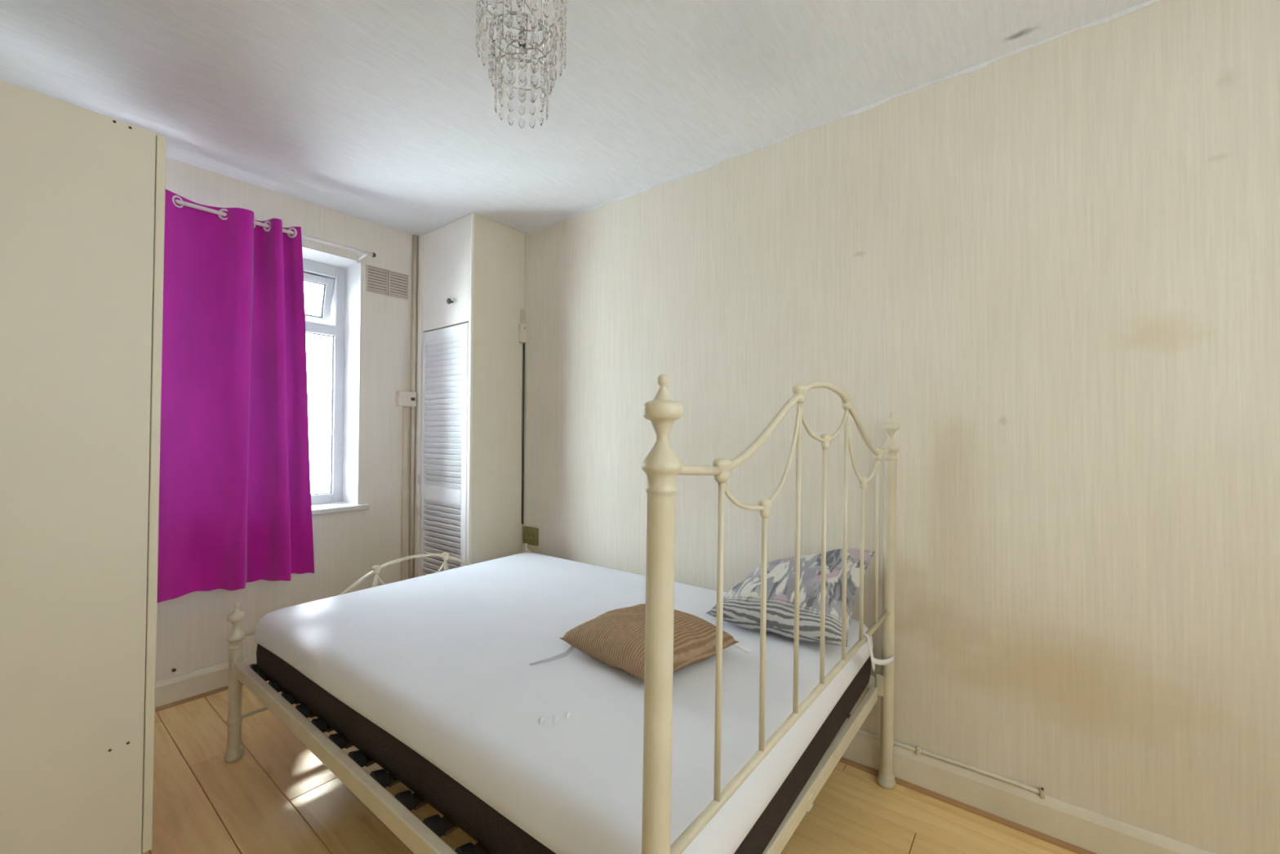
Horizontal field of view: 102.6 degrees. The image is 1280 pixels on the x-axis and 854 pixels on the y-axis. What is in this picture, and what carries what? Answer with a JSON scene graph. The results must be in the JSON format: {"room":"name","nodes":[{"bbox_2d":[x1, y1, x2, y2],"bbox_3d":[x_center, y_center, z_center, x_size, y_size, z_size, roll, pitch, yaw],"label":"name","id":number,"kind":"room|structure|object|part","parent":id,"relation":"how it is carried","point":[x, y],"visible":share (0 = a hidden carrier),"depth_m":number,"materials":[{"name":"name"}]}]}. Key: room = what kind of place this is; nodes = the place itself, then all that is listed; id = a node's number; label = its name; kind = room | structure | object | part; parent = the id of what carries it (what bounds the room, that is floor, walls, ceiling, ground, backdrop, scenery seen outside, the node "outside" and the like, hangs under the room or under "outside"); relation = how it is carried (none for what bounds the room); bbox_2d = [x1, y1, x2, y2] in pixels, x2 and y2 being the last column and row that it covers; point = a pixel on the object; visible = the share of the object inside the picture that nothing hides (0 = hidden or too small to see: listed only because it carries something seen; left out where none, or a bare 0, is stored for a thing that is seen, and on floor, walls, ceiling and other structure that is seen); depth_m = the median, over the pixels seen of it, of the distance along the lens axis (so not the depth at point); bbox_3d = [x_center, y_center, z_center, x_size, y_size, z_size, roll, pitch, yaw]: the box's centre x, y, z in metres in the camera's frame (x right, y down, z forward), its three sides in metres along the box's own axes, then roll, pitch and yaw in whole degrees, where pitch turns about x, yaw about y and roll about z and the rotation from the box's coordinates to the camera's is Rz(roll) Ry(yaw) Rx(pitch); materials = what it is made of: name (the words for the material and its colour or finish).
{"room":"bedroom","nodes":[
{"label":"bedroom","id":0,"kind":"room"},
{"bbox_2d":[155,156,468,681],"bbox_3d":[-1.974,0.052,2.598,0.290,2.460,2.303,0,-1,38],"label":"wall","id":1,"kind":"structure","parent":0,"point":[193,628],"depth_m":2.82,"materials":[{"name":"beige paint"}]},
{"bbox_2d":[155,684,243,711],"bbox_3d":[-1.958,1.211,2.333,0.013,0.013,1.942,0,-1,38],"label":"trim","id":2,"kind":"structure","parent":1,"relation":"attached to","point":[224,688],"depth_m":2.28,"materials":[{"name":"brown wood"}]},
{"bbox_2d":[155,653,257,707],"bbox_3d":[-1.970,1.159,2.343,0.017,0.118,1.942,0,-1,38],"label":"baseboard","id":3,"kind":"structure","parent":1,"relation":"attached to","point":[171,690],"depth_m":2.29,"materials":[{"name":"beige paint"}]},
{"bbox_2d":[175,199,376,263],"bbox_3d":[-1.896,-0.952,2.382,0.110,0.048,1.268,0,-1,38],"label":"curtain rod","id":4,"kind":"object","parent":1,"relation":"attached to","point":[358,257],"visible":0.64,"depth_m":2.57,"materials":[{"name":"white metal"}]},
{"bbox_2d":[156,188,314,603],"bbox_3d":[-1.879,-0.131,2.303,0.138,1.727,0.754,0,-1,38],"label":"curtain","id":5,"kind":"object","parent":4,"relation":"hanging from","point":[235,508],"visible":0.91,"depth_m":2.32,"materials":[{"name":"fabric"}]},
{"bbox_2d":[302,245,369,515],"bbox_3d":[-2.042,-0.246,2.506,0.349,1.395,1.263,0,-1,38],"label":"window","id":6,"kind":"structure","parent":1,"relation":"in","point":[344,304],"depth_m":2.95,"materials":[{"name":"white paint"}]},
{"bbox_3d":[-1.976,-0.732,2.792,0.048,0.270,0.534,16,9,37],"label":"sash frame","id":7,"kind":"part","parent":6,"relation":"part of","materials":[{"name":"white plastic"}]},
{"bbox_3d":[-2.108,-0.255,2.560,0.060,1.363,1.156,0,-1,38],"label":"frame","id":8,"kind":"part","parent":6,"relation":"part of","materials":[{"name":"white plastic"}]},
{"bbox_3d":[-1.998,0.438,2.457,0.230,0.026,1.263,0,-1,38],"label":"sill","id":9,"kind":"part","parent":6,"relation":"part of","materials":[{"name":"white paint"}]},
{"bbox_2d":[365,264,408,299],"bbox_3d":[-1.474,-0.845,3.000,0.010,0.148,0.244,0,-1,38],"label":"air vent","id":10,"kind":"object","parent":1,"relation":"in","point":[378,280],"visible":1,"depth_m":2.99,"materials":[{"name":"beige plastic"}]},
{"bbox_2d":[365,264,388,294],"bbox_3d":[-1.512,-0.845,2.951,0.010,0.148,0.120,0,-1,38],"label":"grille","id":11,"kind":"object","parent":10,"relation":"attached to","point":[376,277],"depth_m":2.95,"materials":[{"name":"beige plastic"}]},
{"bbox_2d":[387,270,408,299],"bbox_3d":[-1.435,-0.844,3.048,0.010,0.148,0.120,0,-1,38],"label":"grille","id":12,"kind":"object","parent":10,"relation":"attached to","point":[397,282],"depth_m":3.05,"materials":[{"name":"beige plastic"}]},
{"bbox_2d":[400,406,408,580],"bbox_3d":[-1.408,0.495,3.065,0.016,1.235,0.028,0,-1,38],"label":"cable trunking","id":13,"kind":"object","parent":1,"relation":"attached to","point":[405,409],"visible":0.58,"depth_m":3.06,"materials":[{"name":"beige paint"}]},
{"bbox_2d":[396,391,416,406],"bbox_3d":[-1.394,-0.168,3.067,0.044,0.088,0.104,0,-1,38],"label":"switch","id":14,"kind":"object","parent":1,"relation":"attached to","point":[404,398],"visible":1,"depth_m":3.05,"materials":[{"name":"beige plastic"}]},
{"bbox_2d":[408,235,417,578],"bbox_3d":[-1.374,-0.026,3.103,0.023,2.278,0.023,0,-1,38],"label":"pipe","id":15,"kind":"object","parent":1,"relation":"attached to","point":[415,237],"visible":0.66,"depth_m":3.10,"materials":[{"name":"beige metal"}]},
{"bbox_2d":[0,0,1150,236],"bbox_3d":[-0.245,-1.242,1.264,4.673,0.100,2.543,0,-1,38],"label":"ceiling","id":16,"kind":"structure","parent":0,"point":[379,112],"depth_m":1.75,"materials":[{"name":"paint"}]},
{"bbox_2d":[475,0,567,128],"bbox_3d":[-0.276,-0.962,1.202,0.206,0.460,0.208,0,-1,38],"label":"chandelier","id":17,"kind":"object","parent":16,"relation":"hanging from","point":[495,20],"visible":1,"depth_m":1.17,"materials":[{"name":"clear glass"}]},
{"bbox_3d":[-0.322,-1.053,1.216,0.010,0.256,0.003,0,-1,15],"label":"hoop rod","id":18,"kind":"part","parent":17,"relation":"part of","materials":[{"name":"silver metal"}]},
{"bbox_3d":[-0.252,-0.872,1.139,0.003,0.083,0.015,1,-1,-22],"label":"hoop rod","id":19,"kind":"part","parent":17,"relation":"part of","materials":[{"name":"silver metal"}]},
{"bbox_3d":[-0.262,-1.007,1.251,0.003,0.004,0.100,0,-1,15],"label":"hoop arm","id":20,"kind":"part","parent":17,"relation":"part of","materials":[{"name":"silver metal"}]},
{"bbox_3d":[-0.228,-1.053,1.191,0.010,0.256,0.003,0,-1,15],"label":"hoop rod","id":21,"kind":"part","parent":17,"relation":"part of","materials":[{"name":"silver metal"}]},
{"bbox_2d":[141,680,1077,853],"bbox_3d":[-0.190,1.237,1.171,4.263,0.060,2.303,0,-1,38],"label":"floor","id":22,"kind":"structure","parent":0,"point":[278,797],"depth_m":1.63,"materials":[{"name":"laminate"}]},
{"bbox_2d":[0,80,166,853],"bbox_3d":[-1.859,0.204,1.467,0.981,2.000,0.632,0,-1,38],"label":"wardrobe","id":23,"kind":"object","parent":22,"relation":"on","point":[82,190],"visible":1,"depth_m":1.27,"materials":[{"name":"beige laminate"}]},
{"bbox_3d":[-1.498,0.170,1.531,0.488,1.923,0.019,0,-1,38],"label":"door","id":24,"kind":"part","parent":23,"relation":"part of","materials":[{"name":"beige wood"}]},
{"bbox_2d":[413,212,524,577],"bbox_3d":[-1.041,0.034,3.079,0.578,2.397,0.392,0,-1,38],"label":"tall cabinet","id":25,"kind":"object","parent":22,"relation":"on","point":[471,268],"visible":0.87,"depth_m":2.93,"materials":[{"name":"wood"}]},
{"bbox_3d":[-1.147,0.032,2.964,0.554,2.397,0.028,0,-1,38],"label":"door frame","id":26,"kind":"part","parent":25,"relation":"part of","materials":[{"name":"beige paint"}]},
{"bbox_3d":[-1.117,-0.873,2.962,0.476,0.588,0.019,0,-1,38],"label":"panel","id":27,"kind":"part","parent":25,"relation":"part of","materials":[{"name":"beige paint"}]},
{"bbox_3d":[-1.068,-0.706,2.886,0.034,0.033,0.032,0,-1,38],"label":"knob","id":28,"kind":"part","parent":25,"relation":"part of","materials":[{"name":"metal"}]},
{"bbox_3d":[-0.815,0.032,2.922,0.020,2.397,0.360,0,-1,38],"label":"panel","id":29,"kind":"part","parent":25,"relation":"part of","materials":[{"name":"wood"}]},
{"bbox_2d":[223,373,899,853],"bbox_3d":[-0.313,0.557,1.821,1.981,1.320,1.401,0,-1,38],"label":"bed","id":30,"kind":"object","parent":22,"relation":"on","point":[661,466],"visible":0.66,"depth_m":1.10,"materials":[{"name":"beige metal"}]},
{"bbox_3d":[-1.484,0.929,1.882,0.060,0.566,0.060,0,-1,38],"label":"foot post","id":31,"kind":"part","parent":30,"relation":"part of","materials":[{"name":"beige metal"}]},
{"bbox_3d":[-1.432,0.774,1.950,0.015,0.027,0.169,0,-1,38],"label":"rail","id":32,"kind":"part","parent":30,"relation":"part of","materials":[{"name":"beige metal"}]},
{"bbox_3d":[-0.727,0.871,1.303,1.882,0.048,0.050,0,-1,38],"label":"rail","id":33,"kind":"part","parent":30,"relation":"part of","materials":[{"name":"beige metal"}]},
{"bbox_3d":[-1.276,0.709,2.149,0.015,0.164,0.340,0,-1,38],"label":"slope rail","id":34,"kind":"part","parent":30,"relation":"part of","materials":[{"name":"beige metal"}]},
{"bbox_3d":[-1.068,0.625,2.414,0.015,0.042,0.340,0,-1,38],"label":"arch rail","id":35,"kind":"part","parent":30,"relation":"part of","materials":[{"name":"beige metal"}]},
{"bbox_3d":[-0.861,0.720,2.675,0.015,0.164,0.340,0,-1,38],"label":"slope rail","id":36,"kind":"part","parent":30,"relation":"part of","materials":[{"name":"beige metal"}]},
{"bbox_3d":[-0.655,0.951,2.935,0.060,0.566,0.060,0,-1,38],"label":"foot post","id":37,"kind":"part","parent":30,"relation":"part of","materials":[{"name":"beige metal"}]},
{"bbox_2d":[254,552,873,853],"bbox_3d":[-0.285,0.766,1.816,1.810,0.216,1.295,0,-1,37],"label":"mattress","id":38,"kind":"object","parent":30,"relation":"on","point":[431,676],"visible":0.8,"depth_m":1.27,"materials":[{"name":"white fabric"}]},
{"bbox_2d":[528,603,738,679],"bbox_3d":[-0.015,0.602,1.451,0.476,0.131,0.376,3,-3,-44],"label":"cushion","id":39,"kind":"object","parent":38,"relation":"on","point":[615,637],"visible":0.69,"depth_m":1.41,"materials":[{"name":"brown fabric"}]},
{"bbox_2d":[733,638,751,653],"bbox_3d":[0.282,0.656,1.580,0.024,0.014,0.186,1,-1,-22],"label":"strap","id":40,"kind":"object","parent":38,"relation":"on","point":[737,645],"visible":0.4,"depth_m":1.52,"materials":[{"name":"fabric"}]},
{"bbox_2d":[706,548,875,646],"bbox_3d":[0.525,0.546,1.755,0.444,0.233,0.444,0,-1,34],"label":"floral cushion","id":41,"kind":"object","parent":38,"relation":"on","point":[742,603],"visible":0.79,"depth_m":1.64,"materials":[{"name":"grey fabric"}]},
{"bbox_3d":[0.021,0.564,0.704,0.075,1.273,0.060,0,-1,38],"label":"head post","id":42,"kind":"part","parent":30,"relation":"part of","materials":[{"name":"beige metal"}]},
{"bbox_3d":[0.082,0.065,0.773,0.016,0.027,0.169,0,-1,38],"label":"rail","id":43,"kind":"part","parent":30,"relation":"part of","materials":[{"name":"beige metal"}]},
{"bbox_3d":[0.239,0.001,0.971,0.016,0.162,0.340,0,-1,39],"label":"slope rail","id":44,"kind":"part","parent":30,"relation":"part of","materials":[{"name":"beige metal"}]},
{"bbox_3d":[0.436,0.621,1.230,0.017,0.017,1.341,0,-1,38],"label":"rail","id":45,"kind":"part","parent":30,"relation":"part of","materials":[{"name":"beige metal"}]},
{"bbox_3d":[-0.319,0.915,1.818,1.866,0.033,0.030,0,-1,38],"label":"rail","id":46,"kind":"part","parent":30,"relation":"part of","materials":[{"name":"beige metal"}]},
{"bbox_3d":[0.404,0.899,1.249,0.022,0.044,1.281,0,-1,38],"label":"cross rail","id":47,"kind":"part","parent":30,"relation":"part of","materials":[{"name":"beige metal"}]},
{"bbox_3d":[0.447,-0.085,1.235,0.016,0.049,0.342,0,-1,38],"label":"arch rail","id":48,"kind":"part","parent":30,"relation":"part of","materials":[{"name":"beige metal"}]},
{"bbox_3d":[0.653,0.012,1.497,0.016,0.162,0.340,0,-1,38],"label":"slope rail","id":49,"kind":"part","parent":30,"relation":"part of","materials":[{"name":"beige metal"}]},
{"bbox_3d":[0.086,0.891,2.337,1.882,0.048,0.050,0,-1,38],"label":"rail","id":50,"kind":"part","parent":30,"relation":"part of","materials":[{"name":"beige metal"}]},
{"bbox_2d":[858,632,894,671],"bbox_3d":[0.762,0.696,1.613,0.290,0.168,0.035,1,-1,-45],"label":"ribbon","id":51,"kind":"object","parent":30,"relation":"attached to","point":[873,660],"visible":0.82,"depth_m":1.54,"materials":[{"name":"fabric"}]},
{"bbox_3d":[0.808,0.083,1.695,0.016,0.027,0.169,0,-1,38],"label":"rail","id":52,"kind":"part","parent":30,"relation":"part of","materials":[{"name":"beige metal"}]},
{"bbox_3d":[0.851,0.585,1.758,0.075,1.273,0.060,0,-1,38],"label":"head post","id":53,"kind":"part","parent":30,"relation":"part of","materials":[{"name":"beige metal"}]},
{"bbox_2d":[522,0,1279,853],"bbox_3d":[0.498,0.057,2.195,4.673,2.460,0.120,0,-1,38],"label":"wall","id":54,"kind":"structure","parent":0,"point":[1054,264],"depth_m":1.59,"materials":[{"name":"beige paint"}]},
{"bbox_2d":[518,323,527,342],"bbox_3d":[-0.694,-0.555,3.041,0.030,0.110,0.042,0,-1,38],"label":"junction box","id":55,"kind":"object","parent":54,"relation":"attached to","point":[522,327],"visible":1,"depth_m":3.03,"materials":[{"name":"beige plastic"}]},
{"bbox_2d":[520,308,524,324],"bbox_3d":[-0.697,-0.656,3.053,0.012,0.087,0.028,0,-1,38],"label":"cable cover","id":56,"kind":"object","parent":54,"relation":"attached to","point":[522,311],"visible":0.94,"depth_m":3.05,"materials":[{"name":"beige paint"}]},
{"bbox_2d":[521,342,524,524],"bbox_3d":[-0.695,0.039,3.048,0.010,1.073,0.012,0,-1,16],"label":"cable","id":57,"kind":"object","parent":54,"relation":"attached to","point":[523,354],"visible":1,"depth_m":3.04,"materials":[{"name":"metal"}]},
{"bbox_2d":[522,525,538,546],"bbox_3d":[-0.641,0.634,2.987,0.124,0.100,0.024,0,-1,38],"label":"socket","id":58,"kind":"object","parent":54,"relation":"attached to","point":[530,535],"visible":1,"depth_m":2.97,"materials":[{"name":"plastic"}]},
{"bbox_2d":[524,0,1159,233],"bbox_3d":[0.758,-1.166,1.936,3.688,0.019,0.001,0,-1,38],"label":"trim","id":59,"kind":"structure","parent":54,"relation":"attached to","point":[1103,20],"depth_m":1.81,"materials":[{"name":"paper"}]},
{"bbox_2d":[841,723,1044,798],"bbox_3d":[0.737,1.094,1.898,1.196,0.031,0.018,0,-1,38],"label":"cable","id":60,"kind":"object","parent":54,"relation":"attached to","point":[918,751],"visible":0.48,"depth_m":1.66,"materials":[{"name":"beige paint"}]},
{"bbox_2d":[839,756,1096,853],"bbox_3d":[0.733,1.216,1.880,3.688,0.013,0.013,0,-1,38],"label":"trim","id":61,"kind":"structure","parent":54,"relation":"attached to","point":[1059,842],"depth_m":1.61,"materials":[{"name":"brown wood"}]},
{"bbox_2d":[828,726,1215,853],"bbox_3d":[0.743,1.164,1.892,3.688,0.118,0.017,0,-1,38],"label":"baseboard","id":62,"kind":"structure","parent":54,"relation":"attached to","point":[1091,831],"depth_m":1.56,"materials":[{"name":"beige paint"}]}
]}

